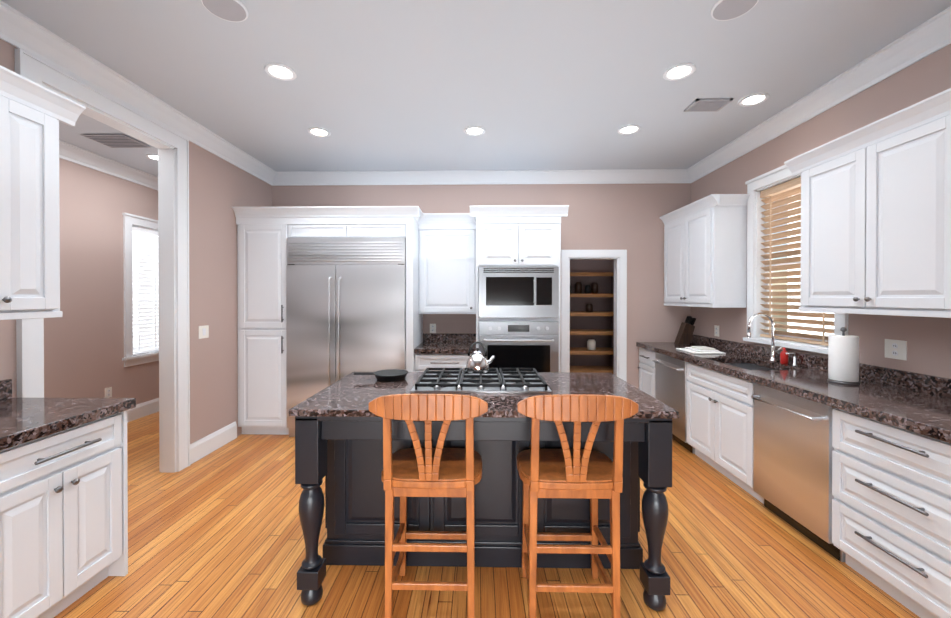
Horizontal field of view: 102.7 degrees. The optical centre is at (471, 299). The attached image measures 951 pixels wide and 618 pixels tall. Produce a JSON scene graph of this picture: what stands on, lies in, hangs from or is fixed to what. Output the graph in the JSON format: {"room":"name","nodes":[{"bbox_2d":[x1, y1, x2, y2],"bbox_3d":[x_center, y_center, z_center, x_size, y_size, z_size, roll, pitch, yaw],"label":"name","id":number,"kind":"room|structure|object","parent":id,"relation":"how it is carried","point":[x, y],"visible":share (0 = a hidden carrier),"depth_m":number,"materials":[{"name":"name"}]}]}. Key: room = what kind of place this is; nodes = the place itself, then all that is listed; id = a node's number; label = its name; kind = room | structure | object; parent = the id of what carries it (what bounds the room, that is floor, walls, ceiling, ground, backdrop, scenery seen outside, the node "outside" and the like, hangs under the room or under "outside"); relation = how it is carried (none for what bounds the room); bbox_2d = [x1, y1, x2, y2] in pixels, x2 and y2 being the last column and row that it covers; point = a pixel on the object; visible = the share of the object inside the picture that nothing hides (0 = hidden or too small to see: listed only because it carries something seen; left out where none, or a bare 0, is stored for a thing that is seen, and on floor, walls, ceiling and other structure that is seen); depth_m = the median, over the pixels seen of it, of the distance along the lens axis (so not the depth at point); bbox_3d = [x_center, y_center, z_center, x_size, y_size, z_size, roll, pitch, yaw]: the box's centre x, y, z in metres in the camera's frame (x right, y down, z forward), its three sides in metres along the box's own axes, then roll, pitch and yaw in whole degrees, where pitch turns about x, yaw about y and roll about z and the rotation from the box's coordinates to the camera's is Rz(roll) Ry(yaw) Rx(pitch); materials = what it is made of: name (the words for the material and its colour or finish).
{"room":"kitchen","nodes":[
{"label":"kitchen","id":0,"kind":"room"},
{"bbox_2d":[44,158,158,404],"bbox_3d":[-4.125,-0.036,2.321,0.120,2.960,7.320,0,0,1],"label":"wall","id":1,"kind":"structure","parent":0,"point":[83,345],"depth_m":4.04,"materials":[{"name":"paint"}]},
{"bbox_2d":[105,387,111,397],"bbox_3d":[-4.025,1.034,4.216,0.008,0.115,0.075,0,0,1],"label":"outlet","id":2,"kind":"object","parent":1,"relation":"attached to","point":[108,392],"visible":1,"depth_m":4.21,"materials":[{"name":"plastic"}]},
{"bbox_2d":[59,140,157,190],"bbox_3d":[-4.012,-1.447,2.252,0.110,0.135,7.200,0,0,1],"label":"crown molding","id":3,"kind":"structure","parent":1,"relation":"attached to","point":[69,152],"depth_m":4.13,"materials":[{"name":"white wood"}]},
{"bbox_2d":[122,213,158,366],"bbox_3d":[-4.058,-0.111,4.745,0.165,1.785,0.730,0,0,1],"label":"window","id":4,"kind":"structure","parent":1,"relation":"in","point":[130,221],"depth_m":4.45,"materials":[{"name":"white wood"}]},
{"bbox_2d":[132,227,158,353],"bbox_3d":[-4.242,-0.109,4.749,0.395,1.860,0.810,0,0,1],"label":"window blind","id":5,"kind":"object","parent":4,"relation":"attached to","point":[145,273],"visible":0.35,"depth_m":4.75,"materials":[{"name":"white plastic"}]},
{"bbox_2d":[127,398,158,422],"bbox_3d":[-4.058,1.359,2.268,0.018,0.170,7.200,0,0,1],"label":"baseboard","id":6,"kind":"structure","parent":1,"relation":"attached to","point":[143,409],"depth_m":4.64,"materials":[{"name":"white wood"}]},
{"bbox_2d":[0,39,271,443],"bbox_3d":[-2.547,-0.035,2.232,0.120,2.960,7.200,0,0,1],"label":"wall","id":7,"kind":"structure","parent":0,"point":[219,188],"depth_m":3.60,"materials":[{"name":"paint"}]},
{"bbox_2d":[0,65,67,316],"bbox_3d":[-2.248,-0.456,1.558,0.497,1.028,0.611,0,0,1],"label":"upper cabinet","id":8,"kind":"object","parent":7,"relation":"attached to","point":[32,114],"depth_m":1.72,"materials":[{"name":"white wood"}]},
{"bbox_2d":[15,48,189,472],"bbox_3d":[-2.538,0.036,2.682,0.184,2.812,1.204,0,0,1],"label":"door frame","id":9,"kind":"structure","parent":7,"relation":"attached to","point":[174,309],"depth_m":3.16,"materials":[{"name":"white wood"}]},
{"bbox_2d":[0,0,279,185],"bbox_3d":[-2.443,-1.444,1.637,0.110,0.135,6.030,0,0,1],"label":"crown molding","id":10,"kind":"structure","parent":7,"relation":"attached to","point":[18,30],"depth_m":2.56,"materials":[{"name":"white wood"}]},
{"bbox_2d":[199,325,208,338],"bbox_3d":[-2.458,0.298,3.492,0.009,0.115,0.120,0,0,1],"label":"light switch","id":11,"kind":"object","parent":7,"relation":"attached to","point":[203,331],"visible":1,"depth_m":3.49,"materials":[{"name":"white plastic"}]},
{"bbox_2d":[190,421,236,464],"bbox_3d":[-2.452,1.352,3.613,0.018,0.170,0.670,0,0,1],"label":"baseboard","id":12,"kind":"structure","parent":7,"relation":"attached to","point":[209,444],"depth_m":3.59,"materials":[{"name":"white wood"}]},
{"bbox_2d":[1,0,950,176],"bbox_3d":[-0.741,-1.545,2.240,7.250,0.060,7.900,0,0,1],"label":"ceiling","id":13,"kind":"structure","parent":0,"point":[397,85],"depth_m":2.52,"materials":[{"name":"paint"}]},
{"bbox_2d":[81,134,150,147],"bbox_3d":[-3.390,-1.510,3.640,0.400,0.007,0.300,0,0,1],"label":"ceiling vent","id":14,"kind":"object","parent":13,"relation":"in","point":[118,141],"visible":0.96,"depth_m":3.63,"materials":[{"name":"white metal"}]},
{"bbox_2d":[145,154,157,160],"bbox_3d":[-3.372,-1.520,4.080,0.194,0.010,0.194,0,0,1],"label":"recessed light","id":15,"kind":"object","parent":13,"relation":"in","point":[153,156],"visible":0.52,"depth_m":4.05,"materials":[{"name":"white glass"}]},
{"bbox_2d":[200,0,247,21],"bbox_3d":[-1.272,-1.506,1.960,0.210,0.014,0.210,0,0,1],"label":"speaker","id":16,"kind":"object","parent":13,"relation":"attached to","point":[232,10],"visible":1,"depth_m":1.97},
{"bbox_2d":[264,63,296,80],"bbox_3d":[-1.271,-1.511,2.530,0.194,0.010,0.194,0,0,1],"label":"recessed light","id":17,"kind":"object","parent":13,"relation":"in","point":[279,71],"visible":1,"depth_m":2.52,"materials":[{"name":"white glass"}]},
{"bbox_2d":[308,127,330,136],"bbox_3d":[-1.384,-1.516,3.452,0.194,0.010,0.194,0,0,1],"label":"recessed light","id":18,"kind":"object","parent":13,"relation":"in","point":[318,132],"visible":0.96,"depth_m":3.45,"materials":[{"name":"white glass"}]},
{"bbox_2d":[464,126,484,135],"bbox_3d":[0.026,-1.516,3.426,0.194,0.010,0.194,0,0,1],"label":"recessed light","id":19,"kind":"object","parent":13,"relation":"in","point":[474,130],"visible":1,"depth_m":3.42,"materials":[{"name":"white glass"}]},
{"bbox_2d":[617,125,640,134],"bbox_3d":[1.406,-1.516,3.400,0.194,0.010,0.194,0,0,1],"label":"recessed light","id":20,"kind":"object","parent":13,"relation":"in","point":[627,129],"visible":1,"depth_m":3.40,"materials":[{"name":"white glass"}]},
{"bbox_2d":[663,63,695,80],"bbox_3d":[1.380,-1.511,2.530,0.194,0.010,0.194,0,0,1],"label":"recessed light","id":21,"kind":"object","parent":13,"relation":"in","point":[679,71],"visible":0.96,"depth_m":2.52,"materials":[{"name":"white glass"}]},
{"bbox_2d":[684,98,732,111],"bbox_3d":[1.838,-1.512,2.962,0.270,0.012,0.180,0,0,1],"label":"ceiling vent","id":22,"kind":"object","parent":13,"relation":"in","point":[709,105],"visible":0.98,"depth_m":2.95,"materials":[{"name":"metal"}]},
{"bbox_2d":[711,0,758,20],"bbox_3d":[1.349,-1.506,1.951,0.210,0.014,0.210,0,0,1],"label":"speaker","id":23,"kind":"object","parent":13,"relation":"attached to","point":[723,10],"visible":1,"depth_m":1.96},
{"bbox_2d":[738,93,768,106],"bbox_3d":[2.136,-1.513,2.886,0.194,0.010,0.194,0,0,1],"label":"recessed light","id":24,"kind":"object","parent":13,"relation":"in","point":[753,99],"visible":0.98,"depth_m":2.88,"materials":[{"name":"white glass"}]},
{"bbox_2d":[272,183,690,388],"bbox_3d":[0.154,-0.048,4.671,5.190,2.960,0.120,0,0,1],"label":"wall","id":25,"kind":"structure","parent":0,"point":[614,217],"depth_m":4.58,"materials":[{"name":"paint"}]},
{"bbox_2d":[430,324,435,332],"bbox_3d":[-0.472,0.352,4.621,0.075,0.115,0.008,0,0,1],"label":"outlet","id":26,"kind":"object","parent":25,"relation":"attached to","point":[432,328],"visible":1,"depth_m":4.62,"materials":[{"name":"plastic"}]},
{"bbox_2d":[276,169,687,185],"bbox_3d":[0.102,-1.459,4.550,4.830,0.135,0.110,0,0,1],"label":"crown molding","id":27,"kind":"structure","parent":25,"relation":"attached to","point":[609,176],"depth_m":4.55,"materials":[{"name":"white wood"}]},
{"bbox_2d":[561,250,626,381],"bbox_3d":[1.469,0.417,4.638,0.780,2.030,0.142,0,0,1],"label":"door frame","id":28,"kind":"structure","parent":25,"relation":"attached to","point":[619,257],"depth_m":4.57,"materials":[{"name":"white wood"}]},
{"bbox_2d":[54,412,919,617],"bbox_3d":[-0.741,1.475,2.256,7.250,0.060,7.900,0,0,1],"label":"floor","id":29,"kind":"structure","parent":0,"point":[218,533],"depth_m":2.04,"materials":[{"name":"brown wood"}]},
{"bbox_2d":[0,448,7,617],"bbox_3d":[-2.166,1.017,1.115,0.677,0.868,0.725,0,0,1],"label":"base cabinet","id":30,"kind":"object","parent":29,"relation":"on","point":[3,453],"depth_m":1.49,"materials":[{"name":"white wood"}]},
{"bbox_2d":[0,379,135,450],"bbox_3d":[-2.171,0.510,0.334,0.697,0.150,3.407,0,0,1],"label":"countertop","id":31,"kind":"structure","parent":30,"relation":"on","point":[23,420],"depth_m":1.79,"materials":[{"name":"stone"}]},
{"bbox_2d":[8,410,127,617],"bbox_3d":[-2.156,1.014,1.676,0.677,0.868,0.666,0,0,1],"label":"base cabinet","id":32,"kind":"object","parent":29,"relation":"on","point":[63,519],"depth_m":1.71,"materials":[{"name":"white wood"}]},
{"bbox_2d":[286,238,405,436],"bbox_3d":[-1.289,0.398,4.217,1.222,2.064,0.749,0,0,1],"label":"fridge","id":33,"kind":"object","parent":29,"relation":"on","point":[345,306],"visible":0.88,"depth_m":3.90,"materials":[{"name":"silver metal"}]},
{"bbox_2d":[232,205,568,434],"bbox_3d":[-0.730,0.241,4.246,3.432,2.385,0.762,0,0,1],"label":"tall cabinet","id":34,"kind":"object","parent":29,"relation":"on","point":[448,255],"visible":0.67,"depth_m":3.96,"materials":[{"name":"white wood"}]},
{"bbox_2d":[479,267,558,371],"bbox_3d":[0.485,0.252,4.194,0.818,1.177,0.746,0,0,1],"label":"wall oven","id":35,"kind":"object","parent":34,"relation":"in","point":[518,292],"visible":0.98,"depth_m":3.88,"materials":[{"name":"silver metal"}]},
{"bbox_2d":[369,394,487,617],"bbox_3d":[-0.184,0.925,1.820,0.513,1.045,0.416,0,0,1],"label":"stool","id":36,"kind":"object","parent":29,"relation":"on","point":[428,470],"visible":1,"depth_m":1.68,"materials":[{"name":"brown wood"}]},
{"bbox_2d":[295,416,671,610],"bbox_3d":[0.055,0.991,2.191,1.752,0.907,0.871,0,0,1],"label":"kitchen island","id":37,"kind":"object","parent":29,"relation":"on","point":[338,435],"depth_m":2.04,"materials":[{"name":"wood"}]},
{"bbox_2d":[289,372,678,419],"bbox_3d":[0.055,0.521,2.186,1.784,0.032,0.900,0,0,1],"label":"island countertop","id":38,"kind":"structure","parent":37,"relation":"on","point":[351,395],"depth_m":2.03,"materials":[{"name":"stone"}]},
{"bbox_2d":[354,369,407,381],"bbox_3d":[-0.570,0.479,2.417,0.334,0.048,0.220,0,0,1],"label":"skillet","id":39,"kind":"object","parent":38,"relation":"on","point":[388,375],"visible":1,"depth_m":2.38,"materials":[{"name":"metal"}]},
{"bbox_2d":[411,368,551,393],"bbox_3d":[0.055,0.481,2.306,0.760,0.045,0.520,0,0,1],"label":"cooktop","id":40,"kind":"object","parent":38,"relation":"in","point":[521,381],"visible":0.98,"depth_m":2.18,"materials":[{"name":"silver metal"}]},
{"bbox_2d":[466,341,494,373],"bbox_3d":[0.055,0.361,2.405,0.184,0.192,0.148,0,0,1],"label":"kettle","id":41,"kind":"object","parent":40,"relation":"on","point":[478,362],"visible":1,"depth_m":2.36,"materials":[{"name":"silver metal"}]},
{"bbox_2d":[516,394,638,617],"bbox_3d":[0.456,0.925,1.808,0.513,1.045,0.416,0,0,1],"label":"stool","id":42,"kind":"object","parent":29,"relation":"on","point":[576,471],"visible":1,"depth_m":1.67,"materials":[{"name":"brown wood"}]},
{"bbox_2d":[638,347,713,397],"bbox_3d":[2.312,0.999,4.355,0.617,0.868,0.437,0,0,1],"label":"base cabinet","id":43,"kind":"object","parent":29,"relation":"on","point":[697,376],"depth_m":4.19,"materials":[{"name":"white wood"}]},
{"bbox_2d":[653,352,694,453],"bbox_3d":[2.260,1.001,3.833,0.648,0.862,0.602,0,0,1],"label":"dishwasher","id":44,"kind":"object","parent":43,"relation":"in","point":[671,380],"visible":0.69,"depth_m":3.73,"materials":[{"name":"silver metal"}]},
{"bbox_2d":[686,387,763,503],"bbox_3d":[2.288,1.140,3.093,0.617,0.600,0.870,0,0,1],"label":"base cabinet","id":45,"kind":"object","parent":29,"relation":"on","point":[720,420],"depth_m":2.98,"materials":[{"name":"white wood"}]},
{"bbox_2d":[832,408,950,617],"bbox_3d":[2.262,1.013,1.714,0.617,0.868,0.727,0,0,1],"label":"base cabinet","id":46,"kind":"object","parent":29,"relation":"on","point":[891,512],"depth_m":1.76,"materials":[{"name":"white wood"}]},
{"bbox_2d":[636,334,950,442],"bbox_3d":[2.245,0.503,1.560,0.647,0.150,6.024,0,0,1],"label":"countertop","id":47,"kind":"structure","parent":46,"relation":"on","point":[919,403],"depth_m":2.28,"materials":[{"name":"stone"}]},
{"bbox_2d":[674,316,695,344],"bbox_3d":[2.449,0.351,4.361,0.208,0.323,0.100,0,0,1],"label":"knife block","id":48,"kind":"object","parent":47,"relation":"on","point":[685,332],"visible":1,"depth_m":4.31,"materials":[{"name":"brown wood"}]},
{"bbox_2d":[676,346,725,353],"bbox_3d":[2.263,0.493,3.775,0.300,0.045,0.340,0,0,1],"label":"plate","id":49,"kind":"object","parent":47,"relation":"on","point":[700,350],"visible":1,"depth_m":3.67,"materials":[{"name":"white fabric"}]},
{"bbox_2d":[728,364,774,369],"bbox_3d":[2.265,0.667,3.095,0.434,0.186,0.604,0,0,1],"label":"sink basin","id":50,"kind":"object","parent":47,"relation":"in","point":[750,366],"visible":0.06,"depth_m":3.38,"materials":[{"name":"silver metal"}]},
{"bbox_2d":[747,312,797,366],"bbox_3d":[2.432,0.314,3.084,0.242,0.411,0.268,0,0,1],"label":"faucet","id":51,"kind":"object","parent":47,"relation":"on","point":[773,354],"visible":1,"depth_m":3.18,"materials":[{"name":"silver metal"}]},
{"bbox_2d":[780,348,787,364],"bbox_3d":[2.515,0.454,3.060,0.052,0.130,0.051,0,0,1],"label":"soap bottle","id":52,"kind":"object","parent":47,"relation":"on","point":[783,358],"visible":0.96,"depth_m":3.04,"materials":[{"name":"red plastic"}]},
{"bbox_2d":[827,327,859,384],"bbox_3d":[2.347,0.349,2.402,0.150,0.348,0.150,0,0,1],"label":"paper towel","id":53,"kind":"object","parent":47,"relation":"on","point":[843,358],"visible":1,"depth_m":2.35,"materials":[{"name":"white paper"}]},
{"bbox_2d":[751,383,845,561],"bbox_3d":[2.233,1.009,2.368,0.648,0.862,0.572,0,0,1],"label":"dishwasher","id":54,"kind":"object","parent":46,"relation":"in","point":[792,473],"visible":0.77,"depth_m":2.31,"materials":[{"name":"silver metal"}]},
{"bbox_2d":[570,260,609,365],"bbox_3d":[1.498,-0.054,5.657,1.300,2.960,0.100,0,0,1],"label":"wall","id":55,"kind":"structure","parent":0,"point":[605,284],"depth_m":5.60,"materials":[{"name":"paint"}]},
{"bbox_2d":[570,272,613,373],"bbox_3d":[1.494,0.328,5.416,1.094,1.400,0.380,0,0,1],"label":"pantry shelves","id":56,"kind":"object","parent":55,"relation":"attached to","point":[597,351],"visible":0.4,"depth_m":5.22,"materials":[{"name":"brown wood"}]},
{"bbox_2d":[575,282,581,293],"bbox_3d":[1.513,-0.163,5.383,0.097,0.160,0.100,0,0,1],"label":"jar","id":57,"kind":"object","parent":56,"relation":"on","point":[578,286],"depth_m":5.34,"materials":[{"name":"brown glass"}]},
{"bbox_2d":[585,285,590,293],"bbox_3d":[1.643,-0.143,5.380,0.078,0.120,0.080,0,0,1],"label":"jar","id":58,"kind":"object","parent":56,"relation":"on","point":[587,288],"depth_m":5.35,"materials":[{"name":"black glass"}]},
{"bbox_2d":[586,303,592,311],"bbox_3d":[1.663,0.117,5.381,0.097,0.120,0.100,0,0,1],"label":"jar","id":59,"kind":"object","parent":56,"relation":"on","point":[589,307],"depth_m":5.34,"materials":[{"name":"brown glass"}]},
{"bbox_2d":[587,339,595,349],"bbox_3d":[1.693,0.637,5.384,0.117,0.140,0.120,0,0,1],"label":"jar","id":60,"kind":"object","parent":56,"relation":"on","point":[591,344],"depth_m":5.34,"materials":[{"name":"white ceramic"}]},
{"bbox_2d":[592,283,597,293],"bbox_3d":[1.743,-0.158,5.378,0.088,0.150,0.090,0,0,1],"label":"jar","id":61,"kind":"object","parent":56,"relation":"on","point":[594,285],"depth_m":5.34,"materials":[{"name":"brown glass"}]},
{"bbox_2d":[610,260,613,366],"bbox_3d":[2.089,-0.051,5.145,0.100,2.960,0.900,0,0,1],"label":"wall","id":62,"kind":"structure","parent":0,"point":[611,261],"depth_m":5.53,"materials":[{"name":"paint"}]},
{"bbox_2d":[691,44,950,378],"bbox_3d":[2.631,-0.032,1.550,0.120,2.960,6.030,0,0,1],"label":"wall","id":63,"kind":"structure","parent":0,"point":[928,339],"depth_m":2.50,"materials":[{"name":"paint"}]},
{"bbox_2d":[660,194,749,307],"bbox_3d":[2.429,-0.455,4.053,0.372,1.060,1.022,0,0,1],"label":"upper cabinet","id":64,"kind":"object","parent":63,"relation":"attached to","point":[705,251],"visible":0.98,"depth_m":3.66,"materials":[{"name":"white wood"}]},
{"bbox_2d":[714,325,718,336],"bbox_3d":[2.614,0.335,4.057,0.008,0.115,0.075,0,0,1],"label":"electrical outlet","id":65,"kind":"object","parent":63,"relation":"attached to","point":[716,330],"visible":1,"depth_m":4.06,"materials":[{"name":"plastic"}]},
{"bbox_2d":[743,165,847,353],"bbox_3d":[2.638,-0.357,3.093,0.165,1.495,1.000,0,0,1],"label":"window","id":66,"kind":"structure","parent":63,"relation":"in","point":[755,203],"depth_m":3.48,"materials":[{"name":"white wood"}]},
{"bbox_2d":[760,176,833,345],"bbox_3d":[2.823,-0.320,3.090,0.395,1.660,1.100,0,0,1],"label":"window blind","id":67,"kind":"object","parent":66,"relation":"attached to","point":[816,325],"visible":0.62,"depth_m":3.24,"materials":[{"name":"brown wood"}]},
{"bbox_2d":[684,6,950,182],"bbox_3d":[2.516,-1.443,1.544,0.110,0.135,6.030,0,0,1],"label":"crown molding","id":68,"kind":"structure","parent":63,"relation":"attached to","point":[934,34],"depth_m":2.60,"materials":[{"name":"white wood"}]},
{"bbox_2d":[792,93,939,315],"bbox_3d":[2.416,-0.459,2.146,0.327,1.028,0.981,0,0,1],"label":"upper cabinet","id":69,"kind":"object","parent":63,"relation":"attached to","point":[875,217],"depth_m":2.12,"materials":[{"name":"white wood"}]},
{"bbox_2d":[885,339,906,359],"bbox_3d":[2.581,0.304,2.317,0.008,0.115,0.120,0,0,1],"label":"electrical outlet","id":70,"kind":"object","parent":63,"relation":"attached to","point":[895,349],"visible":1,"depth_m":2.31,"materials":[{"name":"plastic"}]},
{"bbox_2d":[936,88,950,315],"bbox_3d":[2.400,-0.454,1.284,0.327,1.028,1.036,0,0,1],"label":"upper cabinet","id":71,"kind":"object","parent":63,"relation":"attached to","point":[943,226],"depth_m":1.81,"materials":[{"name":"white wood"}]}
]}

